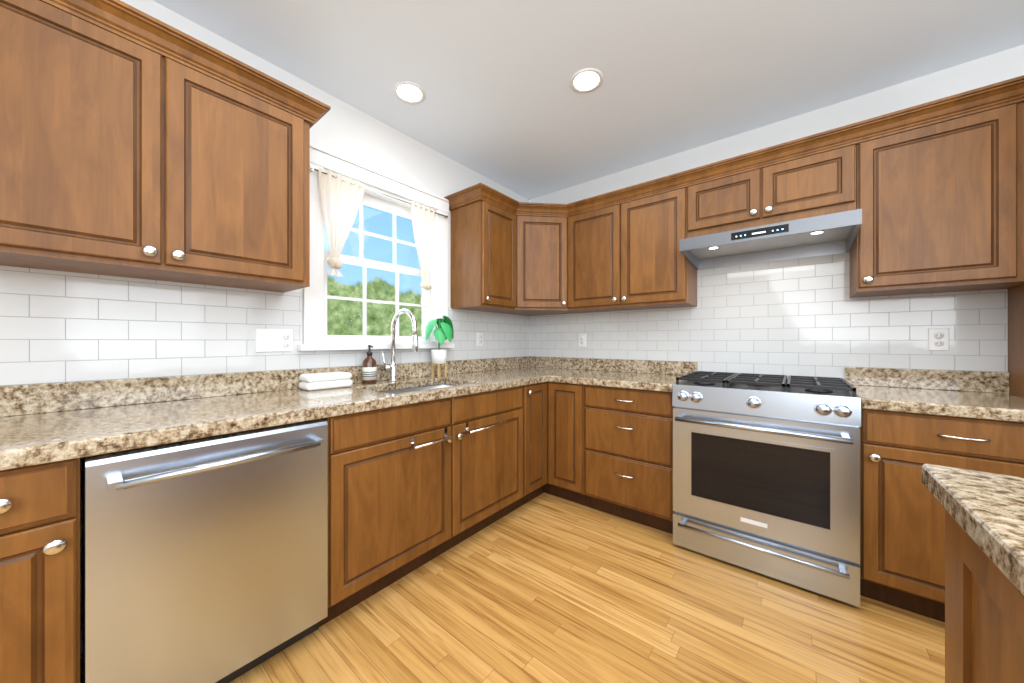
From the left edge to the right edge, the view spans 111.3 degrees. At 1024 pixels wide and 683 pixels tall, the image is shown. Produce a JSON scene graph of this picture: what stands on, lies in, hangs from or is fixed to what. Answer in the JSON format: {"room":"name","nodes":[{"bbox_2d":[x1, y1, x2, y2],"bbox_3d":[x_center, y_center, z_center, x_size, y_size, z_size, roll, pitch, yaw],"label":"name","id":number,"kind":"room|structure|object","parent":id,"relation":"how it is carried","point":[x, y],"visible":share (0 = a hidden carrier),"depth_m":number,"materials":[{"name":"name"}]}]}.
{"room":"kitchen","nodes":[
{"label":"kitchen","id":0,"kind":"room"},
{"bbox_2d":[80,0,528,657],"bbox_3d":[-1.323,-0.115,1.728,0.160,2.550,4.860,0,0,39],"label":"wall","id":1,"kind":"structure","parent":0,"point":[348,130],"depth_m":2.10,"materials":[{"name":"white paint"}]},
{"bbox_2d":[0,0,309,292],"bbox_3d":[-1.316,-0.630,1.315,0.368,0.760,0.927,0,0,39],"label":"upper cabinet","id":2,"kind":"object","parent":1,"relation":"attached to","point":[120,156],"visible":1,"depth_m":1.17,"materials":[{"name":"brown wood"}]},
{"bbox_2d":[40,0,330,127],"bbox_3d":[-1.290,-1.033,1.335,0.381,0.082,0.992,0,0,39],"label":"crown molding","id":3,"kind":"structure","parent":2,"relation":"attached to","point":[132,24],"depth_m":1.25,"materials":[{"name":"brown wood"}]},
{"bbox_2d":[0,265,528,385],"bbox_3d":[-0.962,0.000,2.040,0.008,0.520,3.600,0,0,39],"label":"tile","id":4,"kind":"structure","parent":1,"relation":"attached to","point":[59,326],"depth_m":1.43,"materials":[{"name":"white tile"}]},
{"bbox_2d":[255,329,292,351],"bbox_3d":[-1.184,-0.005,1.750,0.012,0.115,0.162,0,0,39],"label":"electrical outlet","id":5,"kind":"object","parent":4,"relation":"attached to","point":[273,340],"visible":1,"depth_m":1.74,"materials":[{"name":"white plastic"}]},
{"bbox_2d":[477,332,482,345],"bbox_3d":[-0.264,-0.017,2.890,0.008,0.115,0.070,0,0,39],"label":"electrical outlet","id":6,"kind":"object","parent":4,"relation":"attached to","point":[479,338],"visible":1,"depth_m":2.88,"materials":[{"name":"white plastic"}]},
{"bbox_2d":[297,143,454,350],"bbox_3d":[-0.840,-0.503,2.275,0.213,1.102,1.047,0,0,39],"label":"window unit","id":7,"kind":"structure","parent":1,"relation":"in","point":[394,207],"depth_m":2.19,"materials":[{"name":"white wood"}]},
{"bbox_2d":[310,167,447,303],"bbox_3d":[-0.759,-0.600,2.209,0.072,0.680,0.941,0,0,39],"label":"curtain","id":8,"kind":"object","parent":7,"relation":"attached to","point":[341,197],"visible":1,"depth_m":2.00,"materials":[{"name":"white fabric"}]},
{"bbox_2d":[450,200,515,311],"bbox_3d":[-0.202,-0.630,2.690,0.368,0.760,0.387,0,0,39],"label":"upper cabinet","id":9,"kind":"object","parent":1,"relation":"attached to","point":[482,256],"visible":1,"depth_m":2.56,"materials":[{"name":"brown wood"}]},
{"bbox_2d":[491,215,584,315],"bbox_3d":[0.218,-0.630,2.998,0.633,0.760,0.622,0,0,39],"label":"upper cabinet","id":10,"kind":"object","parent":1,"relation":"attached to","point":[541,265],"visible":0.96,"depth_m":2.76,"materials":[{"name":"brown wood"}]},
{"bbox_2d":[444,75,1023,217],"bbox_3d":[0.825,-1.033,2.012,2.816,0.082,0.755,0,0,39],"label":"crown molding","id":11,"kind":"structure","parent":10,"relation":"attached to","point":[990,97],"depth_m":1.91,"materials":[{"name":"brown wood"}]},
{"bbox_2d":[80,493,944,682],"bbox_3d":[0.359,1.190,0.262,4.700,0.060,5.100,0,0,39],"label":"floor","id":12,"kind":"structure","parent":0,"point":[545,588],"depth_m":1.44,"materials":[{"name":"brown wood"}]},
{"bbox_2d":[0,458,79,682],"bbox_3d":[-1.397,0.727,0.985,0.658,0.867,0.228,0,0,39],"label":"base cabinet","id":13,"kind":"object","parent":12,"relation":"on","point":[39,573],"visible":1,"depth_m":0.84,"materials":[{"name":"brown wood"}]},
{"bbox_2d":[83,418,327,682],"bbox_3d":[-1.119,0.729,1.300,0.678,0.862,0.598,0,0,39],"label":"dishwasher","id":14,"kind":"object","parent":12,"relation":"on","point":[205,559],"visible":0.83,"depth_m":1.07,"materials":[{"name":"silver metal"}]},
{"bbox_2d":[319,386,522,626],"bbox_3d":[-0.558,0.727,2.045,0.628,0.868,1.252,0,0,39],"label":"base cabinet","id":15,"kind":"object","parent":12,"relation":"on","point":[413,487],"visible":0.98,"depth_m":1.64,"materials":[{"name":"brown wood"}]},
{"bbox_2d":[0,356,559,470],"bbox_3d":[-0.526,0.326,2.048,0.660,0.361,3.021,0,0,39],"label":"countertop","id":16,"kind":"structure","parent":15,"relation":"on","point":[43,423],"depth_m":1.31,"materials":[{"name":"stone"}]},
{"bbox_2d":[299,372,352,390],"bbox_3d":[-0.981,0.206,1.849,0.130,0.078,0.230,0,0,39],"label":"folded towel","id":17,"kind":"object","parent":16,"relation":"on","point":[319,381],"visible":1,"depth_m":1.79,"materials":[{"name":"white fabric"}]},
{"bbox_2d":[362,345,376,383],"bbox_3d":[-0.844,0.133,2.073,0.080,0.225,0.080,0,0,39],"label":"soap dispenser","id":18,"kind":"object","parent":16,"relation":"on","point":[369,369],"visible":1,"depth_m":2.04,"materials":[{"name":"brown glass"}]},
{"bbox_2d":[381,309,418,381],"bbox_3d":[-0.668,0.024,2.086,0.273,0.443,0.103,0,0,39],"label":"faucet","id":19,"kind":"object","parent":16,"relation":"on","point":[391,367],"visible":1,"depth_m":2.14,"materials":[{"name":"silver metal"}]},
{"bbox_2d":[425,315,453,376],"bbox_3d":[-0.496,0.031,2.439,0.159,0.429,0.204,0,0,39],"label":"potted plant","id":20,"kind":"object","parent":16,"relation":"on","point":[443,331],"visible":1,"depth_m":2.41,"materials":[{"name":"green plant"}]},
{"bbox_2d":[513,382,589,510],"bbox_3d":[0.235,0.727,2.798,0.912,0.867,0.912,0,0,39],"label":"base cabinet","id":21,"kind":"object","parent":12,"relation":"on","point":[553,438],"visible":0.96,"depth_m":2.46,"materials":[{"name":"brown wood"}]},
{"bbox_2d":[552,357,696,391],"bbox_3d":[0.798,0.218,2.503,0.825,0.146,0.646,0,0,39],"label":"countertop","id":22,"kind":"structure","parent":21,"relation":"on","point":[651,375],"depth_m":2.59,"materials":[{"name":"stone"}]},
{"bbox_2d":[584,385,673,533],"bbox_3d":[0.893,0.727,2.424,0.577,0.867,0.664,0,0,39],"label":"drawers","id":23,"kind":"object","parent":12,"relation":"on","point":[628,454],"visible":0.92,"depth_m":2.18,"materials":[{"name":"brown wood"}]},
{"bbox_2d":[672,371,860,606],"bbox_3d":[1.389,0.682,1.971,0.760,0.956,0.726,0,0,39],"label":"range","id":24,"kind":"object","parent":12,"relation":"on","point":[766,474],"visible":1,"depth_m":1.70,"materials":[{"name":"silver metal"}]},
{"bbox_2d":[859,408,1023,622],"bbox_3d":[1.929,0.727,1.585,0.560,0.867,0.664,0,0,39],"label":"base cabinet","id":25,"kind":"object","parent":12,"relation":"on","point":[902,538],"visible":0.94,"depth_m":1.44,"materials":[{"name":"brown wood"}]},
{"bbox_2d":[845,367,1023,422],"bbox_3d":[1.933,0.219,1.589,0.562,0.146,0.639,0,0,39],"label":"countertop","id":26,"kind":"structure","parent":25,"relation":"on","point":[975,394],"depth_m":1.66,"materials":[{"name":"stone"}]},
{"bbox_2d":[945,510,1023,682],"bbox_3d":[1.392,0.727,-0.256,2.037,0.866,0.754,0,0,39],"label":"base cabinet","id":27,"kind":"object","parent":12,"relation":"on","point":[984,620],"visible":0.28,"depth_m":0.57,"materials":[{"name":"brown wood"}]},
{"bbox_2d":[922,464,1023,596],"bbox_3d":[1.378,0.269,-0.254,2.063,0.046,0.820,0,0,39],"label":"countertop","id":28,"kind":"structure","parent":27,"relation":"on","point":[985,510],"depth_m":0.53,"materials":[{"name":"stone"}]},
{"bbox_2d":[1008,285,1023,397],"bbox_3d":[2.511,0.044,1.092,0.960,2.232,0.698,0,0,39],"label":"panel","id":29,"kind":"object","parent":12,"relation":"on","point":[1016,337],"visible":0.2,"depth_m":1.60,"materials":[{"name":"brown wood"}]},
{"bbox_2d":[153,0,1023,199],"bbox_3d":[0.359,-1.440,0.262,4.700,0.100,5.100,0,0,39],"label":"ceiling","id":30,"kind":"structure","parent":0,"point":[504,104],"depth_m":1.73,"materials":[{"name":"white paint"}]},
{"bbox_2d":[393,81,425,103],"bbox_3d":[-0.573,-1.387,1.956,0.176,0.006,0.176,0,0,39],"label":"recessed light","id":31,"kind":"object","parent":30,"relation":"in","point":[408,92],"visible":1,"depth_m":1.95,"materials":[{"name":"white plastic"}]},
{"bbox_2d":[570,68,602,92],"bbox_3d":[0.397,-1.387,1.866,0.176,0.006,0.176,0,0,39],"label":"recessed light","id":32,"kind":"object","parent":30,"relation":"in","point":[586,80],"visible":1,"depth_m":1.86,"materials":[{"name":"white plastic"}]},
{"bbox_2d":[529,45,1023,203],"bbox_3d":[1.951,-0.115,2.101,4.460,2.550,0.160,0,0,39],"label":"wall","id":33,"kind":"structure","parent":0,"point":[1008,64],"depth_m":2.08,"materials":[{"name":"white paint"}]},
{"bbox_2d":[568,188,696,312],"bbox_3d":[0.872,-0.630,2.632,0.869,0.760,0.368,0,0,39],"label":"upper cabinet","id":34,"kind":"object","parent":33,"relation":"attached to","point":[626,256],"visible":1,"depth_m":2.47,"materials":[{"name":"brown wood"}]},
{"bbox_2d":[529,251,1007,378],"bbox_3d":[1.263,-0.205,2.549,2.811,0.930,0.008,0,0,39],"label":"tile","id":35,"kind":"structure","parent":33,"relation":"attached to","point":[808,316],"depth_m":2.16,"materials":[{"name":"white tile"}]},
{"bbox_2d":[579,334,585,346],"bbox_3d":[0.616,-0.010,3.063,0.070,0.115,0.008,0,0,39],"label":"electrical outlet","id":36,"kind":"object","parent":35,"relation":"attached to","point":[582,340],"visible":1,"depth_m":3.06,"materials":[{"name":"white plastic"}]},
{"bbox_2d":[928,328,948,350],"bbox_3d":[2.185,-0.010,1.792,0.070,0.115,0.008,0,0,39],"label":"electrical outlet","id":37,"kind":"object","parent":35,"relation":"attached to","point":[938,339],"visible":1,"depth_m":1.79,"materials":[{"name":"white plastic"}]},
{"bbox_2d":[687,144,855,237],"bbox_3d":[1.515,-0.836,2.111,0.779,0.348,0.368,0,0,39],"label":"upper cabinet","id":38,"kind":"object","parent":33,"relation":"attached to","point":[823,183],"visible":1,"depth_m":1.95,"materials":[{"name":"brown wood"}]},
{"bbox_2d":[680,209,861,269],"bbox_3d":[1.468,-0.584,2.053,0.778,0.152,0.513,0,0,39],"label":"range hood","id":39,"kind":"object","parent":38,"relation":"attached to","point":[829,234],"visible":1,"depth_m":2.02,"materials":[{"name":"silver metal"}]},
{"bbox_2d":[850,102,1023,297],"bbox_3d":[2.030,-0.630,1.694,0.540,0.760,0.368,0,0,39],"label":"upper cabinet","id":40,"kind":"object","parent":33,"relation":"attached to","point":[941,205],"visible":0.98,"depth_m":1.58,"materials":[{"name":"brown wood"}]},
{"label":"outside","id":41,"kind":"structure","parent":0,"visible":0},
{"bbox_2d":[324,204,421,335],"bbox_3d":[-3.497,-0.840,4.479,0.001,10.000,13.000,0,0,39],"label":"sky","id":42,"kind":"structure","parent":41,"point":[379,244],"depth_m":5.95,"materials":[{"name":"blue"}]}
]}

